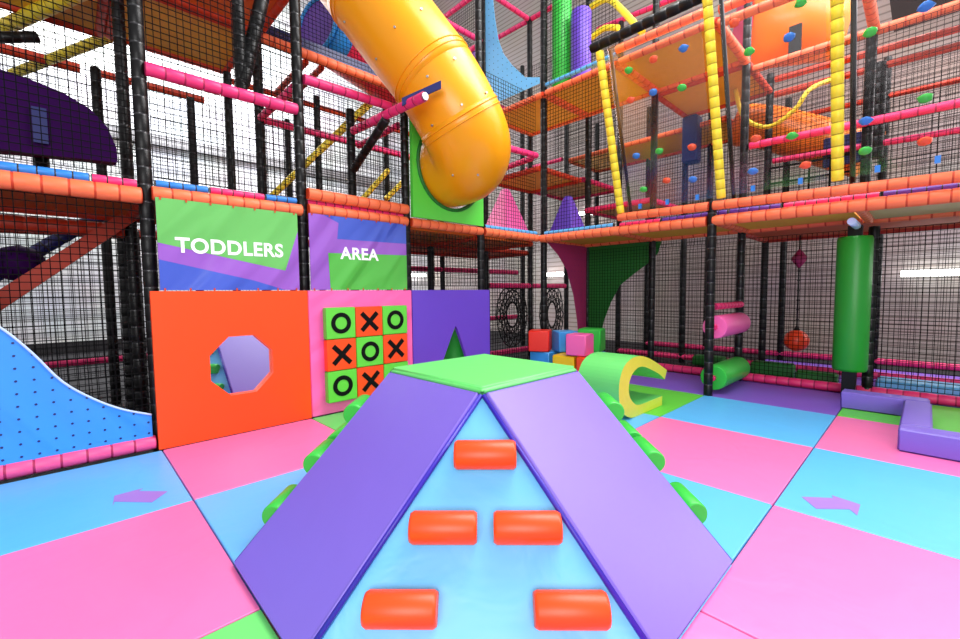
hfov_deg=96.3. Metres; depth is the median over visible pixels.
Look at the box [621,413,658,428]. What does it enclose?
floor mat
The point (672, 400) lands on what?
floor mat
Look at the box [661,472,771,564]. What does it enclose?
floor mat
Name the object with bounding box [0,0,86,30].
rail
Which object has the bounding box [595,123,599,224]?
post
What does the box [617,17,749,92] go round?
wall panel
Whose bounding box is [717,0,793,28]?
rail
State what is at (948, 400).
rail
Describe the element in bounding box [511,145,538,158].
rail
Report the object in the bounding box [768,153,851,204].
safety net
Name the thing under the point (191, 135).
post
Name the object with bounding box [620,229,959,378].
safety net
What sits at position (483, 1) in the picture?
post
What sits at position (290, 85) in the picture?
rail
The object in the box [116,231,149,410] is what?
post
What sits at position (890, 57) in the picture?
post
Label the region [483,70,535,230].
safety net
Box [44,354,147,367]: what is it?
rail
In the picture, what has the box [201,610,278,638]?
floor mat
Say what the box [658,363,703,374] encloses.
rail
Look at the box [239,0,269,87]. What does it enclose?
rail
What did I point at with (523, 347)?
rail
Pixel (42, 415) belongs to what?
panel
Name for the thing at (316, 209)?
rail
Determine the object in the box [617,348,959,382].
rail
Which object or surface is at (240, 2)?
post
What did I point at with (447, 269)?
rail
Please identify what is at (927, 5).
screen
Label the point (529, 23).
post
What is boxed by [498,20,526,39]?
rail
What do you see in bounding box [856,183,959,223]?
platform
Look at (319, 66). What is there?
rail
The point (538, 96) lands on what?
platform
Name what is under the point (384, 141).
post
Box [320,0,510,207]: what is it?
slide
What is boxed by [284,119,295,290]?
post
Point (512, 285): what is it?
rail
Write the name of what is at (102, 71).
rail
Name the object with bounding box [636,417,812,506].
floor mat
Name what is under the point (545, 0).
safety net
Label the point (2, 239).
safety net
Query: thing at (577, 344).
cube
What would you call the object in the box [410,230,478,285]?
safety net
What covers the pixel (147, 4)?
platform
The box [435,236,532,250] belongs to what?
platform
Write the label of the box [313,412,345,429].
floor mat
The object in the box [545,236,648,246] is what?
platform
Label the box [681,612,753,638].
floor mat
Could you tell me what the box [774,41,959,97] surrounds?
rail
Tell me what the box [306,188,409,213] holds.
rail
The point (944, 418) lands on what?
floor mat
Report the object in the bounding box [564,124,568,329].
post
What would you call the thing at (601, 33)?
safety net
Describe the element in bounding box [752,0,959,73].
rail
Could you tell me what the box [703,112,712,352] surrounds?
post
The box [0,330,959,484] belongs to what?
floor
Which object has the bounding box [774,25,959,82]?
rail
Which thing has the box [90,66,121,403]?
post
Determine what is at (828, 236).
safety net
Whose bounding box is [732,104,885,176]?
slide
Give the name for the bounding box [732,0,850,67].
wall panel
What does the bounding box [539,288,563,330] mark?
net
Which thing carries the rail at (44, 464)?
attached to the post at (135, 7)
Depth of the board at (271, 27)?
5.43 m
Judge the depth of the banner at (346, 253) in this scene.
4.46 m
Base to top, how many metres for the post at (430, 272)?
5.240 m
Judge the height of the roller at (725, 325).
0.270 m
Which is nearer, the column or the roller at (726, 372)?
the roller at (726, 372)
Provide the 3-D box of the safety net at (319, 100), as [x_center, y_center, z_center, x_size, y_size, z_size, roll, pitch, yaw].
[-1.279,-1.786,4.510,1.107,0.956,0.006,-4,5,-44]
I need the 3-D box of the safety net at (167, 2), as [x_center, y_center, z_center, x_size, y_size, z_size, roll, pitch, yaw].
[-2.145,-1.917,3.668,1.107,1.579,0.006,-4,5,-44]
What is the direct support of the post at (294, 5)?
on the floor
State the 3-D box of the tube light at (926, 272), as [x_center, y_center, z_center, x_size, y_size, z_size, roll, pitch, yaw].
[7.530,-0.726,6.557,0.160,0.100,1.580,-4,5,-44]
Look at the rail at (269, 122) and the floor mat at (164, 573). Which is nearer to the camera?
the floor mat at (164, 573)
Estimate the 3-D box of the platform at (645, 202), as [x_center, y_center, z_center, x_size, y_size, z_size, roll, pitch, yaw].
[2.642,-1.883,7.391,1.240,0.090,1.240,-4,5,-44]
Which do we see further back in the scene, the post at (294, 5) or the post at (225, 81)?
the post at (225, 81)
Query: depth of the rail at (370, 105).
7.49 m
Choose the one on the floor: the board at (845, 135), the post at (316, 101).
the post at (316, 101)
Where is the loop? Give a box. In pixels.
[733,78,830,128]
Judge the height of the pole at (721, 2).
2.213 m
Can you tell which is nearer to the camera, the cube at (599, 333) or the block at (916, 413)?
the block at (916, 413)
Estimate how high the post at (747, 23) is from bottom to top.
4.940 m
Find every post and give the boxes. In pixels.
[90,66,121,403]
[111,0,147,412]
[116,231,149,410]
[127,0,167,451]
[186,97,203,290]
[223,71,240,290]
[231,0,246,89]
[253,41,270,290]
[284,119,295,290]
[289,0,314,419]
[313,95,324,290]
[346,108,356,195]
[382,109,389,201]
[400,112,411,289]
[428,246,433,289]
[440,221,444,289]
[475,0,484,289]
[482,0,488,289]
[520,65,524,345]
[527,18,532,355]
[540,0,546,328]
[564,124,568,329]
[585,0,591,326]
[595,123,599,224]
[615,20,623,353]
[643,106,650,349]
[648,0,659,360]
[678,163,687,362]
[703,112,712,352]
[703,201,716,395]
[734,1,752,380]
[758,72,773,360]
[776,97,791,359]
[859,33,876,193]
[861,226,880,389]
[872,60,887,159]
[874,56,891,368]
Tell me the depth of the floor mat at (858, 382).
5.89 m
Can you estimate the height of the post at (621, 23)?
6.240 m
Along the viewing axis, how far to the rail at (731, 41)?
5.17 m
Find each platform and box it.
[0,0,107,37]
[0,189,138,220]
[104,0,245,73]
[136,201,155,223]
[165,0,288,33]
[410,227,476,246]
[411,246,476,255]
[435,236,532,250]
[445,249,527,258]
[497,166,581,193]
[504,92,584,135]
[533,177,613,199]
[544,61,649,116]
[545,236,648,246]
[569,116,732,172]
[584,197,677,219]
[617,210,741,241]
[658,62,772,117]
[719,204,862,233]
[746,216,959,242]
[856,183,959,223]
[890,0,959,31]
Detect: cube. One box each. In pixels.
[528,329,551,351]
[530,350,559,362]
[552,330,577,351]
[552,352,577,368]
[566,332,593,356]
[576,356,586,371]
[578,327,604,351]
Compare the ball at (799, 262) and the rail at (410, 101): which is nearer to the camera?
the rail at (410, 101)
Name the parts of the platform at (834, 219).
edge strip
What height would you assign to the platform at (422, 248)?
0.090 m
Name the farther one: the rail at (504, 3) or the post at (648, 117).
the post at (648, 117)
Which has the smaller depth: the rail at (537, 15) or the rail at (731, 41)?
the rail at (731, 41)
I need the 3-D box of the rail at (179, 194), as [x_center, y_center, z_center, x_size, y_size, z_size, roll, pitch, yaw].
[-2.127,-1.043,3.715,1.151,0.181,0.125,-4,5,-44]
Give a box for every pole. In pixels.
[609,50,632,211]
[719,0,735,198]
[849,0,856,182]
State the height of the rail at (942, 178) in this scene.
0.163 m
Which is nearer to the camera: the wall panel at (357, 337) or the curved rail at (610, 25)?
the wall panel at (357, 337)
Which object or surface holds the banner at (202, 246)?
hanging from the rail at (179, 194)
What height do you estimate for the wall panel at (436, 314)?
1.240 m
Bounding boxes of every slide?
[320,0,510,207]
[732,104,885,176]
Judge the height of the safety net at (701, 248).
1.791 m
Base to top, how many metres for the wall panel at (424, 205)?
1.190 m
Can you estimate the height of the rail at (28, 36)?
0.432 m
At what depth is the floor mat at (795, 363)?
6.82 m
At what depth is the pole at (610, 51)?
5.29 m
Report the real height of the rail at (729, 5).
0.113 m
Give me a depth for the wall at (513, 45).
8.81 m
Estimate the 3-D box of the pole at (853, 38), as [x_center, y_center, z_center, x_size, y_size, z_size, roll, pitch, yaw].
[3.225,-2.359,3.708,0.702,2.213,0.044,-4,5,-44]
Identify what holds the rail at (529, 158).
attached to the post at (483, 1)
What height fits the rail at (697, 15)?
0.113 m
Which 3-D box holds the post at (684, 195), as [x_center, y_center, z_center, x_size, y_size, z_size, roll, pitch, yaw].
[3.491,-1.768,7.347,0.095,5.040,0.100,-4,5,-44]
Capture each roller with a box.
[701,357,749,389]
[703,312,750,338]
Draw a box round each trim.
[27,337,146,354]
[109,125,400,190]
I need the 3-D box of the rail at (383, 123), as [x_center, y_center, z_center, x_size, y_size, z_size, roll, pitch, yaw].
[-1.198,-1.872,4.632,0.090,0.430,0.746,-4,5,-44]
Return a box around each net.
[0,0,137,176]
[0,7,227,186]
[0,53,286,381]
[0,189,152,430]
[0,231,135,409]
[143,0,297,197]
[261,44,427,219]
[266,0,374,73]
[290,130,400,290]
[304,85,403,202]
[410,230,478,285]
[411,246,427,289]
[445,40,521,343]
[450,1,474,55]
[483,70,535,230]
[484,236,535,359]
[496,288,526,346]
[526,33,617,252]
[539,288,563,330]
[542,65,615,231]
[544,0,615,80]
[554,97,705,256]
[586,245,648,357]
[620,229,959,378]
[654,238,736,366]
[657,85,959,247]
[690,42,959,213]
[742,230,847,381]
[747,3,959,206]
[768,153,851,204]
[861,222,959,395]
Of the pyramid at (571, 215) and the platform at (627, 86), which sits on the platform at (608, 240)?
the pyramid at (571, 215)
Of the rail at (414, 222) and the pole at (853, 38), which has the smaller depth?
the pole at (853, 38)
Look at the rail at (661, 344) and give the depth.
7.08 m
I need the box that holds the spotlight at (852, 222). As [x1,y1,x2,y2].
[847,218,860,228]
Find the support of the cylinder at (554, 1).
on the platform at (627, 86)
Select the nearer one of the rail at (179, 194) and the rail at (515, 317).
the rail at (179, 194)
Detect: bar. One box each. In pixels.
[596,50,623,213]
[702,0,725,198]
[830,0,844,181]
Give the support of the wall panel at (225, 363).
attached to the post at (135, 7)
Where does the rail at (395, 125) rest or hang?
attached to the rail at (269, 122)
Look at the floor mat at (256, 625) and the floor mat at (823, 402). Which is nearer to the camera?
the floor mat at (256, 625)
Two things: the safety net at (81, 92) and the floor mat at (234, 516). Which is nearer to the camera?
the floor mat at (234, 516)
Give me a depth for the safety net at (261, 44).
5.42 m
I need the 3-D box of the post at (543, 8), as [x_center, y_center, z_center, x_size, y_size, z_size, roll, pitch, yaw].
[0.983,-2.299,6.623,0.095,6.240,0.100,-1,4,-8]
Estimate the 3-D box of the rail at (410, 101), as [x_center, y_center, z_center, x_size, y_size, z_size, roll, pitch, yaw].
[-0.953,-2.120,4.361,1.384,0.230,0.224,2,5,40]
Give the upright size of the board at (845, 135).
0.400 m
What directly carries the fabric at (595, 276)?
hanging from the platform at (608, 240)
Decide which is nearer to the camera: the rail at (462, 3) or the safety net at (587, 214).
the safety net at (587, 214)
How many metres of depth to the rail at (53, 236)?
3.94 m
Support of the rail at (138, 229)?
attached to the post at (92, 68)
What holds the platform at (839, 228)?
attached to the post at (763, 284)
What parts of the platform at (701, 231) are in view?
edge strip, edge strip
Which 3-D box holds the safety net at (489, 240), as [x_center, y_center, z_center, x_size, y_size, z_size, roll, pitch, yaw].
[0.466,-0.222,6.277,1.107,1.879,0.006,-4,5,-44]
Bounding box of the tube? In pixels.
[300,0,396,105]
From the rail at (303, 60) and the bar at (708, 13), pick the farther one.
the rail at (303, 60)
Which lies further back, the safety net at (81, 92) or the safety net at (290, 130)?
the safety net at (290, 130)
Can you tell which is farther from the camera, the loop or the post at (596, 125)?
the post at (596, 125)
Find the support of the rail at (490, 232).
attached to the post at (478, 3)
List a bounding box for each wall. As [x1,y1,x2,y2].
[0,0,427,343]
[432,0,959,363]
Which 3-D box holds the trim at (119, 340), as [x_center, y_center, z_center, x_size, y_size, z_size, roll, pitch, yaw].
[-10.235,0.700,8.515,10.000,0.240,0.058,-4,5,-44]
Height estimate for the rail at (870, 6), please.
0.143 m
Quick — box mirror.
[210,335,271,394]
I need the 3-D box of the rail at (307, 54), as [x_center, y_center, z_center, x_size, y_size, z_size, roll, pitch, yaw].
[-1.661,-3.255,5.663,2.300,0.114,0.120,-4,5,-44]
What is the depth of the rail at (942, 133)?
5.48 m
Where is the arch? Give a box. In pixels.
[579,352,666,417]
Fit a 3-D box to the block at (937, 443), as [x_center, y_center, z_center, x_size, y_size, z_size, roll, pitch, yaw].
[3.691,0.919,2.732,0.190,0.170,1.480,-4,5,-44]
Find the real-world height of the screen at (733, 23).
1.813 m
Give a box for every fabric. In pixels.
[485,0,539,100]
[548,242,586,329]
[588,241,661,327]
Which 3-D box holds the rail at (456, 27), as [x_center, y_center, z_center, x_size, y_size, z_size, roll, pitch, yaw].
[-0.511,-4.634,6.699,1.470,0.086,0.090,-4,5,-44]
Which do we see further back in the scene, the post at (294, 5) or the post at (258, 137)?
the post at (258, 137)
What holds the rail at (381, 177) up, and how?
attached to the post at (384, 141)
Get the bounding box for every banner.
[155,196,299,290]
[308,212,406,290]
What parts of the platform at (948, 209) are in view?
edge strip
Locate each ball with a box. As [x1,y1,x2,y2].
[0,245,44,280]
[783,235,809,350]
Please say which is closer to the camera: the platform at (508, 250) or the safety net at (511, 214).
the safety net at (511, 214)
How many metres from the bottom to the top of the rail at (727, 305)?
0.076 m
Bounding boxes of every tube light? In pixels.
[547,272,563,276]
[901,269,958,276]
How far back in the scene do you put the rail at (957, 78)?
6.13 m
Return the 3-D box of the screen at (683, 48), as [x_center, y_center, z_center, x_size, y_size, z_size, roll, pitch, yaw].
[2.055,-2.270,4.920,0.553,1.813,1.020,-4,5,-44]
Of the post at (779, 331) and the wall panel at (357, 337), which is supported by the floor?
the post at (779, 331)
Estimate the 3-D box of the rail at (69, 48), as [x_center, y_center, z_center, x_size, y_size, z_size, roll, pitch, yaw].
[-5.288,-3.281,5.367,2.135,0.114,0.121,1,4,22]
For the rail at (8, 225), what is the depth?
3.72 m
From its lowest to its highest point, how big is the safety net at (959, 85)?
1.858 m
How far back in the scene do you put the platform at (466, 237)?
5.84 m
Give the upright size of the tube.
0.869 m
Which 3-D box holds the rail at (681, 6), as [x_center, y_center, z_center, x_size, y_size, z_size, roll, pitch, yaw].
[2.511,-3.189,3.949,0.110,0.105,3.380,-4,5,-44]
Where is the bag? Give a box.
[832,225,873,391]
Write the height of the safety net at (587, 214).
2.031 m
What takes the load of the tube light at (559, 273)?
attached to the wall at (513, 45)
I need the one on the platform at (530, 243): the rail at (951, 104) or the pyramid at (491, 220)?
the pyramid at (491, 220)
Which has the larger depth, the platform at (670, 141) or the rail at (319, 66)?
the platform at (670, 141)
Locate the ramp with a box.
[0,215,138,309]
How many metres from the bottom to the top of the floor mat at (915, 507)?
0.046 m
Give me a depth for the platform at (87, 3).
4.55 m
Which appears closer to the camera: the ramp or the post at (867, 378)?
the ramp
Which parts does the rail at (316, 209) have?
edge strip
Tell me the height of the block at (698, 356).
0.160 m
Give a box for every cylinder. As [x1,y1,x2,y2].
[552,0,571,86]
[571,5,590,78]
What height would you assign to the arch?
0.586 m
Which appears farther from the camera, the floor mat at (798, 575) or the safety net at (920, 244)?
the safety net at (920, 244)
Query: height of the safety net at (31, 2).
1.592 m
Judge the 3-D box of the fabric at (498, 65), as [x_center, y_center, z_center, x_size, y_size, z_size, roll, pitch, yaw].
[0.472,-4.645,6.799,0.011,2.170,1.180,-4,5,-44]
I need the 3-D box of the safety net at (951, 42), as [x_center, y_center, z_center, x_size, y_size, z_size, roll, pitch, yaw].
[4.510,-2.123,4.526,0.004,2.011,2.956,-4,5,-44]
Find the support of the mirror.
attached to the wall panel at (225, 363)
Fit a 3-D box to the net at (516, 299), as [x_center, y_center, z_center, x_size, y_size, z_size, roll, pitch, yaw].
[0.591,-0.035,7.881,0.862,1.088,0.034,-4,5,-44]
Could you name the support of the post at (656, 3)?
on the floor
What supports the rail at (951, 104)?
attached to the post at (867, 178)
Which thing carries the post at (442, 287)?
on the floor
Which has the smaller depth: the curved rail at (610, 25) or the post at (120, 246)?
the post at (120, 246)
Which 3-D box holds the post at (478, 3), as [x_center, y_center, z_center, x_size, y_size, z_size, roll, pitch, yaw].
[0.001,-1.835,5.771,0.095,5.440,0.100,-1,4,-8]
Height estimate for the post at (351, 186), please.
3.340 m
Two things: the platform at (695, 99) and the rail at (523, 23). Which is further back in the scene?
the rail at (523, 23)
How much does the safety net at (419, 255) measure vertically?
1.838 m
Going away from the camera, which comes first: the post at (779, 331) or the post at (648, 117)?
the post at (779, 331)
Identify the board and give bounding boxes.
[266,26,376,75]
[823,131,861,167]
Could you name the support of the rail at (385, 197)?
attached to the post at (384, 141)
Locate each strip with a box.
[545,52,617,86]
[783,192,879,206]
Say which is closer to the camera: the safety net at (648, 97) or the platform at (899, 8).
the platform at (899, 8)
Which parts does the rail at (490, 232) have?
edge strip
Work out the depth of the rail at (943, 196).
3.98 m
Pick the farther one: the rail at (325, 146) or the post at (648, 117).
the post at (648, 117)
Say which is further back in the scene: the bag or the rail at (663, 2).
the rail at (663, 2)
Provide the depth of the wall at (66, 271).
10.62 m
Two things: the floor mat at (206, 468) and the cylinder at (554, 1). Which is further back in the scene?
the cylinder at (554, 1)
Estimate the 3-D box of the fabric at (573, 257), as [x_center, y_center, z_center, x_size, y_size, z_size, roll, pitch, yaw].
[1.450,-0.249,7.089,1.110,2.000,0.011,-4,5,-44]
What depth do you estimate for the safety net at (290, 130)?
8.09 m
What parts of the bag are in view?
steel post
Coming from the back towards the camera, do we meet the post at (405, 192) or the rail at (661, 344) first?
the rail at (661, 344)
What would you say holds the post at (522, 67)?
on the floor
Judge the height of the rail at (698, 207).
0.113 m
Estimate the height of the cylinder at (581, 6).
1.040 m
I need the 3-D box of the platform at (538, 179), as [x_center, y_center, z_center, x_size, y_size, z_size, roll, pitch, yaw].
[0.941,-2.389,7.426,1.190,0.090,1.190,-4,5,-44]
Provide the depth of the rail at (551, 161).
9.22 m
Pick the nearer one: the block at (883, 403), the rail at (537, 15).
the block at (883, 403)
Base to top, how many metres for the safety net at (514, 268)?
6.108 m
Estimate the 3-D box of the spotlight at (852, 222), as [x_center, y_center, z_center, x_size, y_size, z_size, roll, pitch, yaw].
[3.740,-0.958,4.293,0.450,0.067,0.070,-4,5,-44]
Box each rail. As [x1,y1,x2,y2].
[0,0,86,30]
[0,44,79,72]
[0,161,142,203]
[0,214,124,237]
[0,218,104,280]
[0,229,308,240]
[0,435,156,480]
[1,31,40,43]
[8,36,112,75]
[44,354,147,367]
[101,70,204,102]
[144,62,298,114]
[151,180,303,215]
[232,78,408,133]
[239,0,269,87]
[257,83,291,120]
[261,33,386,89]
[264,117,409,159]
[269,103,368,195]
[274,59,308,95]
[289,65,324,99]
[292,105,371,181]
[302,74,392,109]
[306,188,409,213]
[307,199,408,225]
[350,80,440,134]
[350,117,389,172]
[356,122,399,148]
[361,169,389,197]
[384,180,400,200]
[410,218,483,234]
[411,266,517,274]
[443,0,471,17]
[446,18,482,41]
[469,44,474,51]
[484,224,538,241]
[490,283,566,287]
[490,315,516,320]
[491,346,526,355]
[495,0,529,20]
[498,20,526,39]
[507,157,533,169]
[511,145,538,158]
[526,157,563,168]
[530,4,551,20]
[539,216,706,242]
[589,0,645,34]
[589,0,701,53]
[591,24,619,40]
[596,0,676,29]
[615,8,702,53]
[617,202,708,220]
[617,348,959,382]
[645,341,959,370]
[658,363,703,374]
[711,188,959,225]
[712,170,959,209]
[715,26,750,64]
[715,302,743,309]
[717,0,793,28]
[718,0,753,13]
[742,373,959,406]
[748,98,959,149]
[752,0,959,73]
[772,127,959,163]
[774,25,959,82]
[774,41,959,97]
[808,77,959,114]
[862,0,879,27]
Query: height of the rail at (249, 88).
0.076 m
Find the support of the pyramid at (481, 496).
on the floor mat at (732, 519)
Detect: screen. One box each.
[607,6,708,209]
[719,0,826,194]
[850,0,957,176]
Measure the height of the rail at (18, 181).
0.189 m
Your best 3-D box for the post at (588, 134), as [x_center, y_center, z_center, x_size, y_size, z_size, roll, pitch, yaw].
[1.860,-2.357,7.411,0.095,6.240,0.100,-1,4,-8]
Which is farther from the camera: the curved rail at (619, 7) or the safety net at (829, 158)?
the curved rail at (619, 7)
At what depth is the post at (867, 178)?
4.76 m
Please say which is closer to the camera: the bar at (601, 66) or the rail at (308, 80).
the rail at (308, 80)
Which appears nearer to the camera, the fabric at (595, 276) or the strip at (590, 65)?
the strip at (590, 65)
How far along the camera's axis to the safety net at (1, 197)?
3.05 m
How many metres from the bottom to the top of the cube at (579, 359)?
0.340 m
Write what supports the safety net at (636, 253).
attached to the post at (656, 3)
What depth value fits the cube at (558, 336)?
6.21 m
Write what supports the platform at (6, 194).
attached to the post at (131, 286)
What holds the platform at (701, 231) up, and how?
attached to the post at (656, 3)
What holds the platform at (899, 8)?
on the rail at (928, 36)
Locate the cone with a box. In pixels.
[443,328,463,359]
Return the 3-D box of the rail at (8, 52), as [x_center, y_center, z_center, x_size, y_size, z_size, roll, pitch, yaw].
[-5.759,-3.263,5.158,1.400,0.114,0.120,-4,5,-44]
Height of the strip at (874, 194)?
0.069 m
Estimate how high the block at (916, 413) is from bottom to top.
0.170 m
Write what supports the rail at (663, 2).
attached to the post at (621, 23)
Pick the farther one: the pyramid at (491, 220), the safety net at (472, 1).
the safety net at (472, 1)
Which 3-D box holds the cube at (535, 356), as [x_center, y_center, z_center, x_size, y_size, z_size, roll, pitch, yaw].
[0.977,0.632,6.467,0.330,0.330,0.330,2,5,40]
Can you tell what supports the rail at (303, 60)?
attached to the rail at (249, 88)
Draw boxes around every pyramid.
[234,354,731,638]
[486,189,527,229]
[551,196,583,230]
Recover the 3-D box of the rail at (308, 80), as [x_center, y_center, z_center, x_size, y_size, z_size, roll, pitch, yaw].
[-1.330,-2.315,4.405,0.961,0.099,0.090,-4,5,-44]
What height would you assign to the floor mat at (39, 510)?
0.046 m
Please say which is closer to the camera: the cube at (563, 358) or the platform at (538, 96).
the cube at (563, 358)
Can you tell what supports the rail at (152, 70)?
attached to the post at (135, 7)
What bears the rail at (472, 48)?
attached to the post at (483, 1)
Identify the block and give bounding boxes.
[692,354,725,365]
[750,360,795,377]
[795,369,838,382]
[840,389,929,415]
[875,376,959,395]
[897,424,959,461]
[899,400,932,427]
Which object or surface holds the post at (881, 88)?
attached to the rail at (948, 46)
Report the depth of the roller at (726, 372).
5.12 m
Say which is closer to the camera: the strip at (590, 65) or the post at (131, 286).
the post at (131, 286)
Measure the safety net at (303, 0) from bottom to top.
1.109 m
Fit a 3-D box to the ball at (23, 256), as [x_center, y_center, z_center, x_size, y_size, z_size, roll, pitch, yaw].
[-4.001,-0.486,3.733,0.335,0.320,0.340,-4,5,-44]
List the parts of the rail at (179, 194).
edge strip, edge strip, edge strip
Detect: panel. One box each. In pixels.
[0,69,117,167]
[0,326,152,465]
[149,291,311,449]
[307,290,412,416]
[409,119,483,226]
[411,290,489,363]
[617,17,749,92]
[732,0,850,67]
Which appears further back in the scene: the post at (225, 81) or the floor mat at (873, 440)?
the post at (225, 81)
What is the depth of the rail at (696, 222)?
5.63 m
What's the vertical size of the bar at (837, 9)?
2.204 m
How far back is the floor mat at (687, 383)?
5.67 m
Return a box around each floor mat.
[0,451,192,555]
[0,501,259,638]
[163,419,334,502]
[195,468,306,612]
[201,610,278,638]
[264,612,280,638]
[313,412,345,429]
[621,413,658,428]
[629,372,714,395]
[629,384,702,416]
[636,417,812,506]
[661,396,835,448]
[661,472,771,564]
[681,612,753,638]
[700,505,959,638]
[712,381,841,415]
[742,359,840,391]
[774,448,959,559]
[814,416,959,476]
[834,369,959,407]
[837,405,959,431]
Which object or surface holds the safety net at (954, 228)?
attached to the post at (867, 378)
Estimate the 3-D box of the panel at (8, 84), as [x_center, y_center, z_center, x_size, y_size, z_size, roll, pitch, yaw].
[-3.692,-1.394,2.985,1.780,0.900,0.235,-4,5,-44]
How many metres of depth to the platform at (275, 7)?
4.44 m
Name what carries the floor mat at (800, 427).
on the floor
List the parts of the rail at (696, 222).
edge strip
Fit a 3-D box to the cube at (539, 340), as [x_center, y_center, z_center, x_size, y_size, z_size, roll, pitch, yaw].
[0.903,0.312,6.434,0.310,0.310,0.310,1,4,17]
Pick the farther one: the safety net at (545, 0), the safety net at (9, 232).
the safety net at (545, 0)
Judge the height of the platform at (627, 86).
0.090 m
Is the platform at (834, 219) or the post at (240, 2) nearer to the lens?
the post at (240, 2)
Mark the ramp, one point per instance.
(100, 231)
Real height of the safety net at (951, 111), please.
2.011 m
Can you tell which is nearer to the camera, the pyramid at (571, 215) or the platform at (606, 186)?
the pyramid at (571, 215)
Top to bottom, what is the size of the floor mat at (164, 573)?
0.043 m
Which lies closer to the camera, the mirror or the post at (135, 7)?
the post at (135, 7)
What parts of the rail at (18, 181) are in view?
edge strip, edge strip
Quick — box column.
[682,114,701,164]

